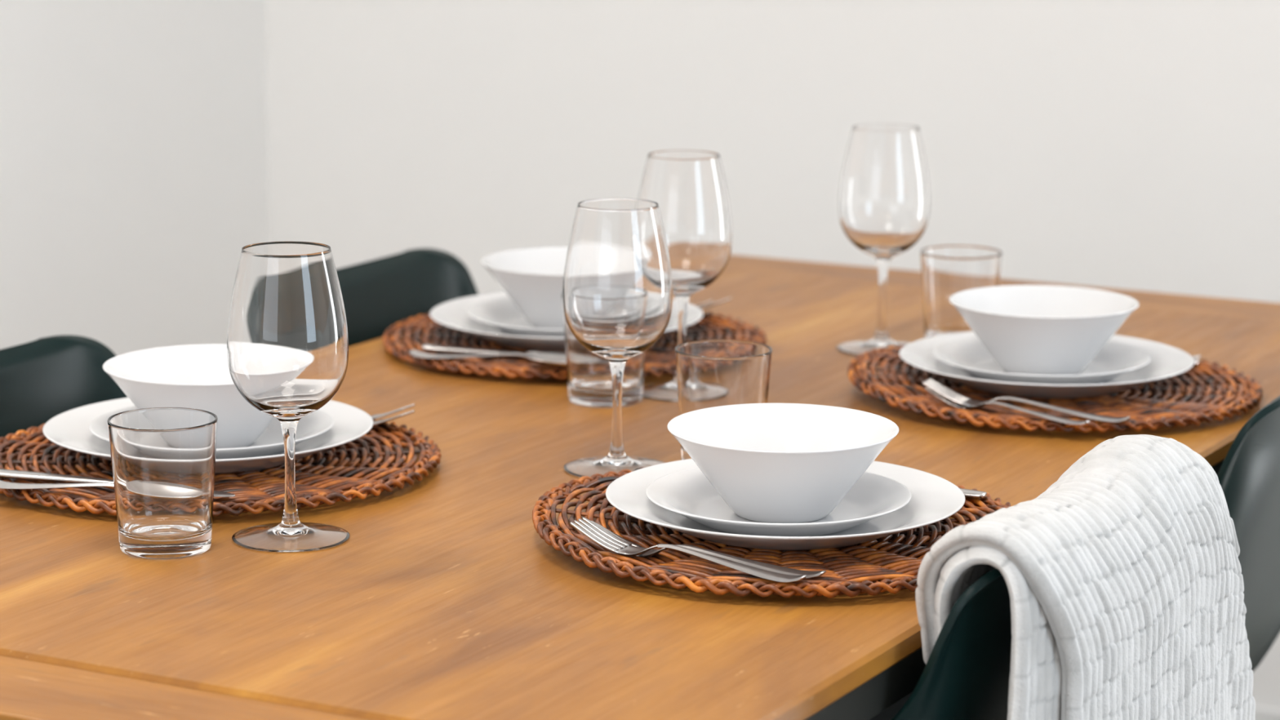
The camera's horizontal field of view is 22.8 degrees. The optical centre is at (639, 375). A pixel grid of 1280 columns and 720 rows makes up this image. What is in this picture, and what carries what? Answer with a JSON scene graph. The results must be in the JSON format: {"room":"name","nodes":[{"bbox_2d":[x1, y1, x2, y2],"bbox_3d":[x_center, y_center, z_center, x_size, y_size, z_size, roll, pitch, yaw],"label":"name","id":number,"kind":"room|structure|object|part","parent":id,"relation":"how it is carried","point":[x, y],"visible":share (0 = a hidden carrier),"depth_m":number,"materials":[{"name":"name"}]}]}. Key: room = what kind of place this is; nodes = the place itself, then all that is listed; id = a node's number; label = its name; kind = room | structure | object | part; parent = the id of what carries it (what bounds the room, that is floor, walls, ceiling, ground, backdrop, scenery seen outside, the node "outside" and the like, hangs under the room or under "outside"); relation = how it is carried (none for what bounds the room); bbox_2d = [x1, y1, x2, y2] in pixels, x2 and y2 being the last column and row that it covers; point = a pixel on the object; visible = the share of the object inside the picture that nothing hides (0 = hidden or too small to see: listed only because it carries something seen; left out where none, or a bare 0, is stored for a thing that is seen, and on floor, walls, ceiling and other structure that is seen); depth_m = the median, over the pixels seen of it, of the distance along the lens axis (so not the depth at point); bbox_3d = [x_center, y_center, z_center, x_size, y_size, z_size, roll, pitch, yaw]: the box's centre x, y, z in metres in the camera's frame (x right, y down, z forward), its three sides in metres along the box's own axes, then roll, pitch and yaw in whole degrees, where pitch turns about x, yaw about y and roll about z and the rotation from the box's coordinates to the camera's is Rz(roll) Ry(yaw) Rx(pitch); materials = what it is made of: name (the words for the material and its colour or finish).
{"room":"dining room","nodes":[
{"label":"dining room","id":0,"kind":"room"},
{"bbox_2d":[0,0,269,355],"bbox_3d":[-1.911,-0.382,2.405,0.120,2.470,5.740,6,13,27],"label":"wall","id":1,"kind":"structure","parent":0,"point":[134,178],"depth_m":4.56,"materials":[{"name":"white paint"}]},
{"bbox_2d":[265,0,1279,709],"bbox_3d":[1.435,-0.638,3.783,4.470,2.470,0.120,6,13,27],"label":"wall","id":2,"kind":"structure","parent":0,"point":[1126,144],"depth_m":4.43,"materials":[{"name":"white paint"}]},
{"bbox_2d":[1254,706,1279,719],"bbox_3d":[0.688,0.467,4.329,2.836,0.080,0.014,6,13,27],"label":"baseboard","id":3,"kind":"structure","parent":2,"relation":"attached to","point":[1261,713],"depth_m":4.24,"materials":[{"name":"white paint"}]},
{"bbox_3d":[0.107,1.100,1.601,4.710,0.100,5.740,6,13,27],"label":"floor","id":4,"kind":"structure","parent":0,"visible":0},
{"bbox_2d":[0,334,128,443],"bbox_3d":[-0.397,0.409,2.725,0.483,0.811,0.528,6,13,27],"label":"dining chair","id":5,"kind":"object","parent":4,"relation":"on","point":[43,379],"visible":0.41,"depth_m":2.86,"materials":[{"name":"black plastic"}]},
{"bbox_2d":[336,248,478,346],"bbox_3d":[-0.102,0.310,3.232,0.483,0.811,0.528,6,13,27],"label":"dining chair","id":6,"kind":"object","parent":4,"relation":"on","point":[379,294],"visible":0.18,"depth_m":3.34,"materials":[{"name":"black plastic"}]},
{"bbox_2d":[0,254,1279,719],"bbox_3d":[0.013,0.415,2.859,0.899,0.750,1.843,6,13,27],"label":"dining table","id":7,"kind":"object","parent":4,"relation":"on","point":[443,598],"visible":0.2,"depth_m":2.26,"materials":[{"name":"brown wood"}]},
{"bbox_2d":[107,407,217,559],"bbox_3d":[-0.353,0.080,2.358,0.081,0.099,0.081,-3,12,-18],"label":"tumbler","id":8,"kind":"object","parent":7,"relation":"on","point":[163,459],"visible":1,"depth_m":2.33,"materials":[{"name":"clear glass"}]},
{"bbox_2d":[0,418,441,516],"bbox_3d":[-0.355,0.068,2.625,0.381,0.013,0.380,2,11,9],"label":"placemat","id":9,"kind":"object","parent":7,"relation":"on","point":[318,482],"visible":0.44,"depth_m":2.56,"materials":[{"name":"brown wicker"}]},
{"bbox_2d":[0,480,114,488],"bbox_3d":[-0.422,0.087,2.467,0.195,0.012,0.042,5,12,20],"label":"spoon","id":10,"kind":"object","parent":9,"relation":"on","point":[5,485],"visible":0.25,"depth_m":2.48,"materials":[{"name":"metal"}]},
{"bbox_2d":[0,468,235,497],"bbox_3d":[-0.413,0.085,2.495,0.214,0.005,0.020,5,12,20],"label":"knife","id":11,"kind":"object","parent":9,"relation":"on","point":[7,473],"visible":0.55,"depth_m":2.51,"materials":[{"name":"metal"}]},
{"bbox_3d":[-0.461,0.081,2.513,0.112,0.005,0.019,5,12,20],"label":"handle","id":12,"kind":"part","parent":11,"relation":"part of","materials":[{"name":"metal"}]},
{"bbox_3d":[-0.361,0.089,2.476,0.103,0.002,0.020,5,12,20],"label":"blade","id":13,"kind":"part","parent":11,"relation":"part of","materials":[{"name":"metal"}]},
{"bbox_2d":[42,397,373,473],"bbox_3d":[-0.355,0.052,2.625,0.270,0.025,0.270,-3,12,-18],"label":"dinner plate","id":14,"kind":"object","parent":9,"relation":"on","point":[69,429],"visible":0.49,"depth_m":2.62,"materials":[{"name":"white ceramic"}]},
{"bbox_2d":[88,405,333,459],"bbox_3d":[-0.353,0.049,2.623,0.200,0.021,0.200,1,11,4],"label":"plate","id":15,"kind":"object","parent":14,"relation":"on","point":[270,442],"visible":0.34,"depth_m":2.62,"materials":[{"name":"white ceramic"}]},
{"bbox_2d":[102,343,274,448],"bbox_3d":[-0.353,0.022,2.616,0.173,0.067,0.173,-3,12,-15],"label":"bowl","id":16,"kind":"object","parent":15,"relation":"on","point":[195,376],"visible":0.5,"depth_m":2.59,"materials":[{"name":"white ceramic"}]},
{"bbox_2d":[369,404,414,419],"bbox_3d":[-0.285,0.025,2.777,0.193,0.019,0.024,7,13,25],"label":"fork","id":17,"kind":"object","parent":9,"relation":"on","point":[378,415],"visible":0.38,"depth_m":2.73,"materials":[{"name":"metal"}]},
{"bbox_2d":[373,409,414,426],"bbox_3d":[-0.283,0.030,2.752,0.193,0.019,0.024,7,13,26],"label":"fork","id":18,"kind":"object","parent":9,"relation":"on","point":[376,422],"visible":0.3,"depth_m":2.71,"materials":[{"name":"metal"}]},
{"bbox_2d":[226,240,349,552],"bbox_3d":[-0.263,0.014,2.379,0.090,0.222,0.090,-3,12,-15],"label":"wine glass","id":19,"kind":"object","parent":7,"relation":"on","point":[287,337],"visible":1,"depth_m":2.34,"materials":[{"name":"clear glass"}]},
{"bbox_2d":[226,240,348,419],"bbox_3d":[-0.263,-0.032,2.370,0.090,0.128,0.090,6,13,27],"label":"glass bowl","id":20,"kind":"object","parent":19,"relation":"on","point":[287,337],"depth_m":2.34,"materials":[{"name":"clear glass"}]},
{"bbox_3d":[-0.263,0.070,2.390,0.021,0.080,0.021,6,13,27],"label":"stem","id":21,"kind":"part","parent":19,"relation":"part of","materials":[{"name":"clear glass"}]},
{"bbox_2d":[382,311,767,379],"bbox_3d":[-0.065,-0.036,3.155,0.381,0.013,0.380,1,11,2],"label":"placemat","id":22,"kind":"object","parent":7,"relation":"on","point":[660,359],"visible":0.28,"depth_m":3.11,"materials":[{"name":"brown wicker"}]},
{"bbox_2d":[421,344,527,358],"bbox_3d":[-0.110,-0.019,3.024,0.213,0.005,0.020,5,12,23],"label":"knife","id":23,"kind":"object","parent":22,"relation":"on","point":[436,348],"visible":0.48,"depth_m":3.04,"materials":[{"name":"metal"}]},
{"bbox_2d":[409,350,566,368],"bbox_3d":[-0.128,-0.018,3.000,0.193,0.012,0.042,5,12,21],"label":"spoon","id":24,"kind":"object","parent":22,"relation":"on","point":[555,359],"visible":0.73,"depth_m":3.00,"materials":[{"name":"metal"}]},
{"bbox_3d":[-0.161,-0.020,3.013,0.122,0.011,0.020,5,12,21],"label":"handle","id":25,"kind":"part","parent":24,"relation":"part of","materials":[{"name":"metal"}]},
{"bbox_2d":[524,351,566,368],"bbox_3d":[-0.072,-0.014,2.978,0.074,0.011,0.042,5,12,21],"label":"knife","id":26,"kind":"object","parent":24,"relation":"on","point":[555,359],"depth_m":2.99,"materials":[{"name":"metal"}]},
{"bbox_2d":[429,292,702,351],"bbox_3d":[-0.072,-0.051,3.146,0.270,0.025,0.270,-3,12,-15],"label":"dinner plate","id":27,"kind":"object","parent":22,"relation":"on","point":[453,313],"visible":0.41,"depth_m":3.13,"materials":[{"name":"white ceramic"}]},
{"bbox_2d":[466,297,564,337],"bbox_3d":[-0.071,-0.054,3.147,0.200,0.021,0.200,1,11,4],"label":"plate","id":28,"kind":"object","parent":27,"relation":"on","point":[502,314],"visible":0.38,"depth_m":3.16,"materials":[{"name":"white ceramic"}]},
{"bbox_2d":[480,246,568,328],"bbox_3d":[-0.070,-0.081,3.143,0.173,0.067,0.173,-3,12,-15],"label":"bowl","id":29,"kind":"object","parent":28,"relation":"on","point":[532,278],"visible":0.42,"depth_m":3.11,"materials":[{"name":"white ceramic"}]},
{"bbox_2d":[696,300,712,306],"bbox_3d":[-0.016,-0.076,3.281,0.193,0.019,0.024,6,13,26],"label":"fork","id":30,"kind":"object","parent":22,"relation":"on","point":[710,301],"visible":0.16,"depth_m":3.23,"materials":[{"name":"metal"}]},
{"bbox_2d":[698,297,731,309],"bbox_3d":[0.003,-0.079,3.295,0.193,0.019,0.024,6,13,26],"label":"fork","id":31,"kind":"object","parent":22,"relation":"on","point":[728,299],"visible":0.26,"depth_m":3.25,"materials":[{"name":"metal"}]},
{"bbox_2d":[561,293,645,407],"bbox_3d":[-0.031,-0.026,2.898,0.081,0.099,0.081,-3,12,-15],"label":"tumbler","id":32,"kind":"object","parent":7,"relation":"on","point":[589,378],"visible":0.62,"depth_m":2.88,"materials":[{"name":"clear glass"}]},
{"bbox_2d":[562,198,672,477],"bbox_3d":[-0.018,-0.032,2.613,0.090,0.222,0.090,-3,12,-15],"label":"wine glass","id":33,"kind":"object","parent":7,"relation":"on","point":[617,288],"visible":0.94,"depth_m":2.57,"materials":[{"name":"clear glass"}]},
{"bbox_3d":[-0.019,0.024,2.624,0.021,0.080,0.021,6,13,27],"label":"stem","id":34,"kind":"part","parent":33,"relation":"part of","materials":[{"name":"clear glass"}]},
{"bbox_2d":[562,198,672,359],"bbox_3d":[-0.018,-0.078,2.604,0.090,0.128,0.090,6,13,27],"label":"glass bowl","id":35,"kind":"object","parent":33,"relation":"on","point":[617,288],"depth_m":2.57,"materials":[{"name":"clear glass"}]},
{"bbox_2d":[637,150,732,401],"bbox_3d":[0.039,-0.093,2.924,0.090,0.222,0.090,-3,12,-18],"label":"wine glass","id":36,"kind":"object","parent":7,"relation":"on","point":[689,188],"visible":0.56,"depth_m":2.88,"materials":[{"name":"clear glass"}]},
{"bbox_3d":[0.039,-0.038,2.935,0.021,0.080,0.021,6,13,27],"label":"stem","id":37,"kind":"part","parent":36,"relation":"part of","materials":[{"name":"clear glass"}]},
{"bbox_2d":[637,150,732,294],"bbox_3d":[0.040,-0.140,2.915,0.090,0.128,0.090,6,13,27],"label":"glass bowl","id":38,"kind":"object","parent":36,"relation":"on","point":[689,188],"depth_m":2.88,"materials":[{"name":"clear glass"}]},
{"bbox_2d":[675,339,772,460],"bbox_3d":[0.069,0.026,2.641,0.081,0.099,0.081,-3,12,-18],"label":"tumbler","id":39,"kind":"object","parent":7,"relation":"on","point":[711,373],"visible":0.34,"depth_m":2.61,"materials":[{"name":"clear glass"}]},
{"bbox_2d":[532,466,1010,598],"bbox_3d":[0.109,0.110,2.402,0.381,0.022,0.380,2,11,6],"label":"placemat","id":40,"kind":"object","parent":7,"relation":"on","point":[873,567],"visible":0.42,"depth_m":2.31,"materials":[{"name":"brown wicker"}]},
{"bbox_2d":[569,516,807,582],"bbox_3d":[0.034,0.125,2.266,0.186,0.019,0.024,8,14,30],"label":"fork","id":41,"kind":"object","parent":40,"relation":"on","point":[592,531],"visible":1,"depth_m":2.28,"materials":[{"name":"metal"}]},
{"bbox_3d":[0.064,0.132,2.250,0.118,0.011,0.020,8,14,30],"label":"handle","id":42,"kind":"part","parent":41,"relation":"part of","materials":[{"name":"metal"}]},
{"bbox_2d":[591,520,826,578],"bbox_3d":[0.044,0.125,2.276,0.188,0.019,0.024,6,13,26],"label":"fork","id":43,"kind":"object","parent":40,"relation":"on","point":[766,566],"visible":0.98,"depth_m":2.26,"materials":[{"name":"metal"}]},
{"bbox_3d":[0.075,0.131,2.261,0.119,0.011,0.020,6,13,26],"label":"handle","id":44,"kind":"part","parent":43,"relation":"part of","materials":[{"name":"metal"}]},
{"bbox_2d":[605,458,965,550],"bbox_3d":[0.109,0.100,2.395,0.270,0.025,0.270,-3,12,-18],"label":"dinner plate","id":45,"kind":"object","parent":40,"relation":"on","point":[934,498],"visible":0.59,"depth_m":2.38,"materials":[{"name":"white ceramic"}]},
{"bbox_2d":[645,467,911,536],"bbox_3d":[0.104,0.097,2.394,0.200,0.021,0.200,1,11,4],"label":"plate","id":46,"kind":"object","parent":45,"relation":"on","point":[688,493],"visible":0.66,"depth_m":2.40,"materials":[{"name":"white ceramic"}]},
{"bbox_2d":[666,403,898,523],"bbox_3d":[0.107,0.070,2.389,0.173,0.067,0.173,-3,12,-18],"label":"bowl","id":47,"kind":"object","parent":46,"relation":"on","point":[769,463],"visible":0.98,"depth_m":2.36,"materials":[{"name":"white ceramic"}]},
{"bbox_2d":[960,488,986,499],"bbox_3d":[0.175,0.082,2.525,0.213,0.005,0.020,7,13,29],"label":"knife","id":48,"kind":"object","parent":40,"relation":"on","point":[971,494],"visible":0.23,"depth_m":2.47,"materials":[{"name":"metal"}]},
{"bbox_2d":[836,123,930,355],"bbox_3d":[0.240,-0.135,3.138,0.090,0.222,0.090,-3,12,-15],"label":"wine glass","id":49,"kind":"object","parent":7,"relation":"on","point":[884,198],"visible":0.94,"depth_m":3.10,"materials":[{"name":"clear glass"}]},
{"bbox_3d":[0.240,-0.079,3.149,0.021,0.080,0.021,6,13,27],"label":"stem","id":50,"kind":"part","parent":49,"relation":"part of","materials":[{"name":"clear glass"}]},
{"bbox_2d":[838,123,930,257],"bbox_3d":[0.241,-0.181,3.129,0.090,0.128,0.090,6,13,27],"label":"glass bowl","id":51,"kind":"object","parent":49,"relation":"on","point":[884,198],"depth_m":3.09,"materials":[{"name":"clear glass"}]},
{"bbox_2d":[920,244,1002,337],"bbox_3d":[0.317,-0.074,3.150,0.081,0.099,0.081,1,11,4],"label":"tumbler","id":52,"kind":"object","parent":7,"relation":"on","point":[947,270],"visible":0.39,"depth_m":3.12,"materials":[{"name":"clear glass"}]},
{"bbox_2d":[847,344,1262,432],"bbox_3d":[0.382,0.004,2.940,0.381,0.022,0.380,3,12,12],"label":"placemat","id":53,"kind":"object","parent":7,"relation":"on","point":[1168,407],"visible":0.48,"depth_m":2.86,"materials":[{"name":"brown wicker"}]},
{"bbox_2d":[924,386,1090,425],"bbox_3d":[0.322,0.026,2.784,0.157,0.015,0.020,8,14,33],"label":"fork","id":54,"kind":"object","parent":53,"relation":"on","point":[934,393],"visible":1,"depth_m":2.78,"materials":[{"name":"metal"}]},
{"bbox_3d":[0.346,0.032,2.769,0.099,0.009,0.016,9,14,33],"label":"handle","id":55,"kind":"part","parent":54,"relation":"part of","materials":[{"name":"metal"}]},
{"bbox_2d":[922,377,1130,422],"bbox_3d":[0.338,0.022,2.788,0.186,0.019,0.024,7,13,23],"label":"fork","id":56,"kind":"object","parent":53,"relation":"on","point":[950,394],"visible":1,"depth_m":2.79,"materials":[{"name":"metal"}]},
{"bbox_3d":[0.369,0.029,2.775,0.117,0.011,0.020,7,13,24],"label":"handle","id":57,"kind":"part","parent":56,"relation":"part of","materials":[{"name":"metal"}]},
{"bbox_2d":[899,331,1194,398],"bbox_3d":[0.375,-0.007,2.938,0.270,0.025,0.270,-3,12,-15],"label":"dinner plate","id":58,"kind":"object","parent":53,"relation":"on","point":[1166,361],"visible":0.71,"depth_m":2.92,"materials":[{"name":"white ceramic"}]},
{"bbox_2d":[933,337,1151,384],"bbox_3d":[0.370,-0.010,2.938,0.200,0.021,0.200,1,11,4],"label":"plate","id":59,"kind":"object","parent":58,"relation":"on","point":[969,355],"visible":0.62,"depth_m":2.95,"materials":[{"name":"white ceramic"}]},
{"bbox_2d":[949,284,1138,374],"bbox_3d":[0.371,-0.037,2.932,0.173,0.067,0.173,-3,12,-15],"label":"bowl","id":60,"kind":"object","parent":59,"relation":"on","point":[1025,329],"visible":0.94,"depth_m":2.90,"materials":[{"name":"white ceramic"}]},
{"bbox_2d":[1193,359,1199,365],"bbox_3d":[0.434,-0.023,3.058,0.213,0.005,0.020,6,13,27],"label":"knife","id":61,"kind":"object","parent":53,"relation":"on","point":[1196,362],"visible":0.04,"depth_m":3.01,"materials":[{"name":"metal"}]},
{"bbox_2d":[1191,355,1201,359],"bbox_3d":[0.449,-0.030,3.076,0.193,0.012,0.042,6,13,27],"label":"spoon","id":62,"kind":"object","parent":53,"relation":"on","point":[1197,356],"visible":0.09,"depth_m":3.03,"materials":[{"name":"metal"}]},
{"bbox_2d":[869,567,1012,719],"bbox_3d":[0.122,0.465,2.462,0.483,0.811,0.528,6,13,27],"label":"dining chair","id":63,"kind":"object","parent":4,"relation":"on","point":[966,674],"visible":0.23,"depth_m":2.14,"materials":[{"name":"black plastic"}]},
{"bbox_2d":[915,434,1255,719],"bbox_3d":[0.348,0.302,2.370,0.111,0.508,0.518,6,13,27],"label":"throw blanket","id":64,"kind":"object","parent":63,"relation":"on","point":[1123,578],"visible":0.96,"depth_m":2.24,"materials":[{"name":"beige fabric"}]},
{"bbox_2d":[1217,395,1279,671],"bbox_3d":[0.411,0.360,2.994,0.483,0.811,0.528,6,13,27],"label":"dining chair","id":65,"kind":"object","parent":4,"relation":"on","point":[1248,475],"visible":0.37,"depth_m":2.72,"materials":[{"name":"black plastic"}]}
]}

